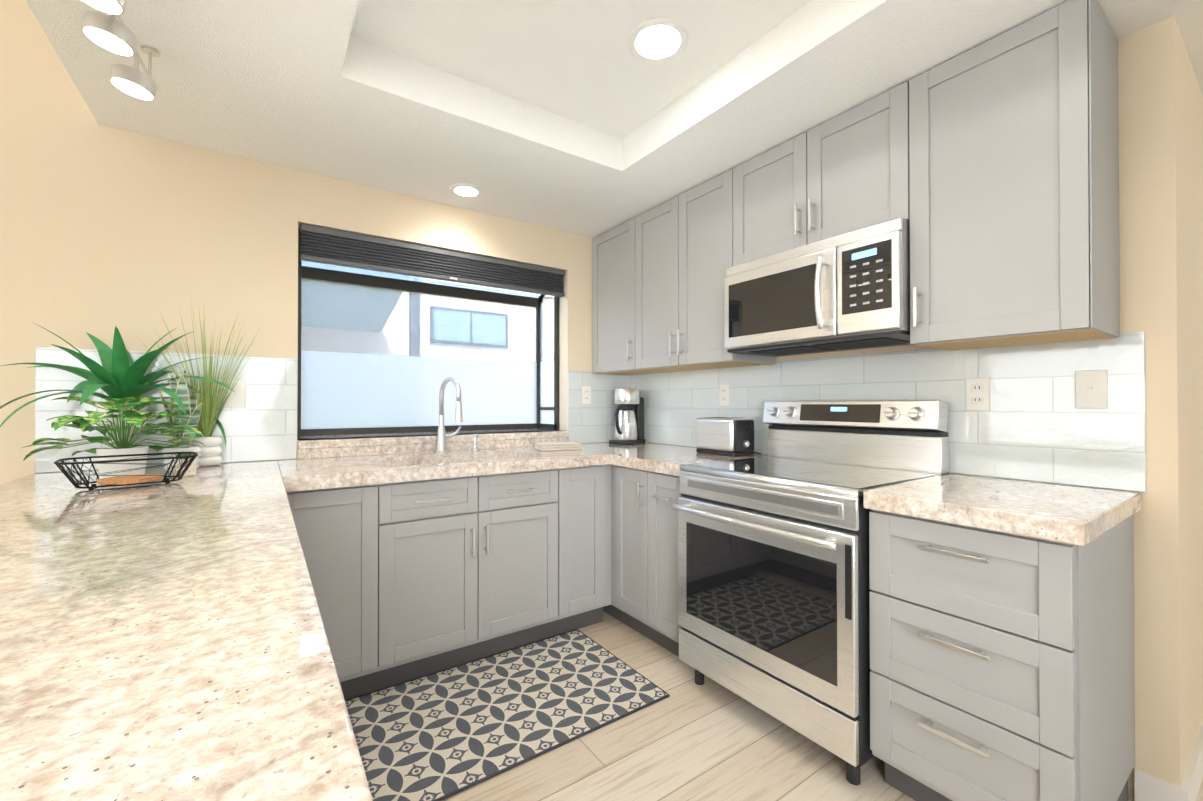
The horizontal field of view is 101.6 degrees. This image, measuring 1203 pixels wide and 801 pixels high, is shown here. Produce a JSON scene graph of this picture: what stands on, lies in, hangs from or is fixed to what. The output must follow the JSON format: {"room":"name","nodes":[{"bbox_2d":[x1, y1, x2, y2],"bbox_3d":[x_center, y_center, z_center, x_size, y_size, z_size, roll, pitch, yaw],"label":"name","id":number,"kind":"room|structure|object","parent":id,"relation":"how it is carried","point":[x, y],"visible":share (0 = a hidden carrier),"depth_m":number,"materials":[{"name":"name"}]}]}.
{"room":"kitchen","nodes":[
{"label":"kitchen","id":0,"kind":"room"},
{"bbox_2d":[0,0,599,483],"bbox_3d":[-2.657,-0.367,1.518,7.120,3.100,0.110,0,0,-35],"label":"wall","id":1,"kind":"structure","parent":0,"point":[136,240],"depth_m":2.02,"materials":[{"name":"beige paint"}]},
{"bbox_2d":[35,347,630,472],"bbox_3d":[-0.950,0.040,2.625,2.810,0.470,0.008,0,0,-35],"label":"tile backsplash","id":2,"kind":"structure","parent":1,"relation":"attached to","point":[261,425],"depth_m":2.17,"materials":[{"name":"white tile"}]},
{"bbox_2d":[297,228,568,458],"bbox_3d":[-0.934,-0.291,2.885,1.530,1.165,0.442,0,0,-35],"label":"garden window","id":3,"kind":"structure","parent":1,"relation":"in","point":[381,354],"depth_m":2.95,"materials":[{"name":"clear glass"}]},
{"bbox_2d":[300,223,564,296],"bbox_3d":[-0.842,-0.754,2.755,1.446,0.166,0.050,0,0,-35],"label":"window blind","id":4,"kind":"object","parent":3,"relation":"attached to","point":[324,245],"visible":1,"depth_m":2.65,"materials":[{"name":"grey"}]},
{"bbox_2d":[26,0,1202,237],"bbox_3d":[2.166,-1.508,0.540,5.270,0.830,7.000,0,0,-35],"label":"ceiling","id":5,"kind":"structure","parent":0,"point":[572,116],"depth_m":1.76,"materials":[{"name":"white paint"}]},
{"bbox_2d":[81,0,157,99],"bbox_3d":[-1.063,-0.990,1.026,0.143,0.199,1.281,0,0,-35],"label":"track light","id":6,"kind":"object","parent":5,"relation":"attached to","point":[111,32],"visible":1,"depth_m":1.24,"materials":[{"name":"silver metal"}]},
{"bbox_2d":[449,184,482,198],"bbox_3d":[-0.698,-1.078,2.531,0.167,0.006,0.167,0,0,40],"label":"recessed light","id":7,"kind":"object","parent":5,"relation":"in","point":[468,191],"depth_m":2.53,"materials":[{"name":"white plastic"}]},
{"bbox_2d":[628,18,687,62],"bbox_3d":[0.194,-1.233,1.691,0.207,0.006,0.207,0,0,10],"label":"recessed light","id":8,"kind":"object","parent":5,"relation":"in","point":[659,40],"depth_m":1.68,"materials":[{"name":"white plastic"}]},
{"bbox_2d":[442,611,1202,800],"bbox_3d":[0.354,1.219,-0.665,9.600,0.100,7.110,0,0,-35],"label":"floor","id":9,"kind":"structure","parent":0,"point":[690,739],"depth_m":1.62,"materials":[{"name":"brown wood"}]},
{"bbox_2d":[300,484,399,697],"bbox_3d":[-1.176,0.756,2.090,0.427,0.862,0.616,0,0,-35],"label":"base cabinet","id":10,"kind":"object","parent":9,"relation":"on","point":[352,535],"depth_m":1.89,"materials":[{"name":"grey paint"}]},
{"bbox_2d":[0,460,372,800],"bbox_3d":[-0.830,0.289,0.642,0.754,0.051,3.396,0,0,-35],"label":"countertop","id":11,"kind":"structure","parent":10,"relation":"on","point":[172,641],"depth_m":0.52,"materials":[{"name":"beige stone"}]},
{"bbox_2d":[54,452,197,490],"bbox_3d":[-1.483,0.223,1.548,0.322,0.091,0.202,0,0,-43],"label":"wire basket","id":12,"kind":"object","parent":11,"relation":"on","point":[121,480],"visible":1,"depth_m":1.52,"materials":[{"name":"grey metal"}]},
{"bbox_2d":[0,294,258,478],"bbox_3d":[-1.695,-0.099,1.742,0.814,0.736,0.559,0,0,-35],"label":"potted plants","id":13,"kind":"object","parent":11,"relation":"on","point":[121,416],"visible":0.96,"depth_m":1.82,"materials":[{"name":"green plant"}]},
{"bbox_2d":[400,468,571,682],"bbox_3d":[-0.716,0.758,2.409,0.932,0.862,0.616,0,0,-35],"label":"base cabinet","id":14,"kind":"object","parent":9,"relation":"on","point":[486,561],"depth_m":2.17,"materials":[{"name":"grey paint"}]},
{"bbox_2d":[280,446,607,491],"bbox_3d":[-0.724,0.300,2.387,1.406,0.051,0.647,0,0,-35],"label":"countertop","id":15,"kind":"structure","parent":14,"relation":"on","point":[312,474],"depth_m":2.15,"materials":[{"name":"beige stone"}]},
{"bbox_2d":[388,456,507,467],"bbox_3d":[-0.689,0.425,2.369,0.746,0.223,0.406,0,0,-35],"label":"sink","id":16,"kind":"object","parent":15,"relation":"in","point":[485,457],"depth_m":2.51,"materials":[{"name":"silver metal"}]},
{"bbox_2d":[435,377,479,451],"bbox_3d":[-0.730,0.076,2.584,0.234,0.397,0.214,0,0,-35],"label":"faucet","id":17,"kind":"object","parent":15,"relation":"on","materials":[{"name":"silver metal"}]},
{"bbox_2d":[534,441,581,450],"bbox_3d":[-0.248,0.259,2.786,0.240,0.035,0.170,0,0,-21],"label":"folded towel","id":18,"kind":"object","parent":15,"relation":"on","point":[550,446],"visible":1,"depth_m":2.72,"materials":[{"name":"beige fabric"}]},
{"bbox_2d":[345,629,669,800],"bbox_3d":[-0.431,1.179,1.899,1.230,0.011,0.698,0,0,-35],"label":"kitchen rug","id":19,"kind":"object","parent":9,"relation":"on","point":[443,734],"visible":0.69,"depth_m":1.85,"materials":[{"name":"grey fabric"}]},
{"bbox_2d":[572,464,607,629],"bbox_3d":[-0.273,0.760,2.715,0.389,0.862,0.616,0,0,-35],"label":"base cabinet","id":20,"kind":"object","parent":9,"relation":"on","point":[589,485],"depth_m":2.50,"materials":[{"name":"grey paint"}]},
{"bbox_2d":[612,464,635,630],"bbox_3d":[0.412,0.759,2.574,0.617,0.862,0.324,0,0,-35],"label":"base cabinet","id":21,"kind":"object","parent":9,"relation":"on","point":[623,479],"depth_m":2.48,"materials":[{"name":"grey paint"}]},
{"bbox_2d":[636,468,680,656],"bbox_3d":[0.527,0.758,2.409,0.617,0.862,0.318,0,0,-35],"label":"base cabinet","id":22,"kind":"object","parent":9,"relation":"on","point":[656,519],"depth_m":2.27,"materials":[{"name":"grey paint"}]},
{"bbox_2d":[581,442,767,475],"bbox_3d":[0.267,0.302,2.752,0.640,0.051,1.174,0,0,-35],"label":"countertop","id":23,"kind":"structure","parent":22,"relation":"on","point":[664,459],"depth_m":2.45,"materials":[{"name":"beige stone"}]},
{"bbox_2d":[609,388,645,444],"bbox_3d":[0.156,0.101,3.190,0.170,0.355,0.261,0,0,30],"label":"coffee maker","id":24,"kind":"object","parent":23,"relation":"on","point":[629,421],"visible":1,"depth_m":3.14,"materials":[{"name":"silver plastic"}]},
{"bbox_2d":[696,417,760,456],"bbox_3d":[0.667,0.181,2.542,0.226,0.186,0.293,0,0,-35],"label":"toaster","id":25,"kind":"object","parent":23,"relation":"on","point":[728,436],"visible":1,"depth_m":2.44,"materials":[{"name":"silver metal"}]},
{"bbox_2d":[672,400,948,784],"bbox_3d":[0.779,0.592,1.925,0.735,1.184,0.752,0,0,-35],"label":"range","id":26,"kind":"object","parent":9,"relation":"on","point":[774,590],"visible":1,"depth_m":1.74,"materials":[{"name":"silver metal"}]},
{"bbox_2d":[869,512,1134,800],"bbox_3d":[1.185,0.752,1.458,0.617,0.862,0.458,0,0,-35],"label":"base cabinet","id":27,"kind":"object","parent":9,"relation":"on","point":[1002,667],"depth_m":1.26,"materials":[{"name":"grey paint"}]},
{"bbox_2d":[863,474,1141,547],"bbox_3d":[1.174,0.294,1.442,0.640,0.051,0.477,0,0,-35],"label":"countertop","id":28,"kind":"structure","parent":27,"relation":"on","point":[1077,516],"depth_m":1.30,"materials":[{"name":"beige stone"}]},
{"bbox_2d":[646,344,1104,488],"bbox_3d":[0.927,-0.361,2.490,0.120,3.100,2.370,0,0,-35],"label":"wall","id":29,"kind":"structure","parent":0,"point":[901,347],"depth_m":2.11,"materials":[{"name":"beige paint"}]},
{"bbox_2d":[592,223,651,374],"bbox_3d":[0.216,-0.626,3.122,0.326,0.894,0.518,0,0,-35],"label":"upper cabinet","id":30,"kind":"object","parent":29,"relation":"attached to","point":[607,247],"depth_m":3.10,"materials":[{"name":"grey paint"}]},
{"bbox_2d":[624,163,778,373],"bbox_3d":[0.535,-0.629,2.662,0.326,0.894,0.842,0,0,-35],"label":"upper cabinet","id":31,"kind":"object","parent":29,"relation":"attached to","point":[672,248],"depth_m":2.55,"materials":[{"name":"grey paint"}]},
{"bbox_2d":[720,216,867,355],"bbox_3d":[0.866,-0.450,2.122,0.394,0.437,0.532,0,0,-35],"label":"microwave","id":32,"kind":"object","parent":29,"relation":"attached to","point":[774,286],"depth_m":2.02,"materials":[{"name":"grey metal"}]},
{"bbox_2d":[744,79,911,239],"bbox_3d":[0.954,-0.844,2.057,0.326,0.471,0.752,0,0,-35],"label":"upper cabinet","id":33,"kind":"object","parent":29,"relation":"attached to","point":[864,152],"depth_m":1.88,"materials":[{"name":"grey paint"}]},
{"bbox_2d":[828,188,911,347],"bbox_3d":[1.078,-0.452,1.815,0.394,0.437,0.214,0,0,-35],"label":"control panel","id":34,"kind":"object","parent":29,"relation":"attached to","point":[870,242],"depth_m":1.71,"materials":[{"name":"grey metal"}]},
{"bbox_2d":[631,331,1145,491],"bbox_3d":[0.893,0.039,2.423,0.008,0.469,2.422,0,0,-35],"label":"tile backsplash","id":35,"kind":"structure","parent":29,"relation":"attached to","point":[1034,424],"depth_m":1.72,"materials":[{"name":"white tile"}]},
{"bbox_2d":[212,380,245,406],"bbox_3d":[-1.626,-0.029,2.143,0.118,0.118,0.014,0,0,-35],"label":"outlet","id":36,"kind":"object","parent":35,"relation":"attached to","point":[237,398],"depth_m":2.16,"materials":[{"name":"white plastic"}]},
{"bbox_2d":[582,386,590,403],"bbox_3d":[-0.097,-0.034,3.206,0.072,0.118,0.008,0,0,-35],"label":"outlet","id":37,"kind":"object","parent":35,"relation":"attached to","point":[586,390],"depth_m":3.20,"materials":[{"name":"white plastic"}]},
{"bbox_2d":[719,385,729,405],"bbox_3d":[0.679,-0.028,2.719,0.008,0.118,0.072,0,0,-35],"label":"outlet","id":38,"kind":"object","parent":35,"relation":"attached to","point":[724,390],"depth_m":2.71,"materials":[{"name":"white plastic"}]},
{"bbox_2d":[966,378,989,410],"bbox_3d":[1.345,-0.022,1.756,0.008,0.118,0.072,0,0,-35],"label":"outlet","id":39,"kind":"object","parent":35,"relation":"attached to","point":[977,389],"depth_m":1.75,"materials":[{"name":"white plastic"}]},
{"bbox_2d":[1075,370,1107,408],"bbox_3d":[1.509,-0.034,1.515,0.014,0.118,0.072,0,0,-35],"label":"light switch","id":40,"kind":"object","parent":35,"relation":"attached to","point":[1091,389],"depth_m":1.51,"materials":[{"name":"white plastic"}]},
{"bbox_2d":[884,0,1119,350],"bbox_3d":[1.278,-0.636,1.589,0.326,0.894,0.504,0,0,-35],"label":"upper cabinet","id":41,"kind":"object","parent":29,"relation":"attached to","point":[1015,135],"depth_m":1.43,"materials":[{"name":"grey paint"}]},
{"bbox_2d":[1108,16,1202,800],"bbox_3d":[2.655,-0.363,2.172,2.600,3.100,0.120,0,0,-35],"label":"wall","id":42,"kind":"structure","parent":0,"point":[1160,102],"depth_m":1.43,"materials":[{"name":"beige paint"}]},
{"bbox_2d":[1134,722,1202,800],"bbox_3d":[2.663,1.137,2.139,2.614,0.100,0.100,0,0,-35],"label":"baseboard","id":43,"kind":"structure","parent":42,"relation":"attached to","point":[1148,787],"depth_m":1.42,"materials":[{"name":"white"}]}
]}

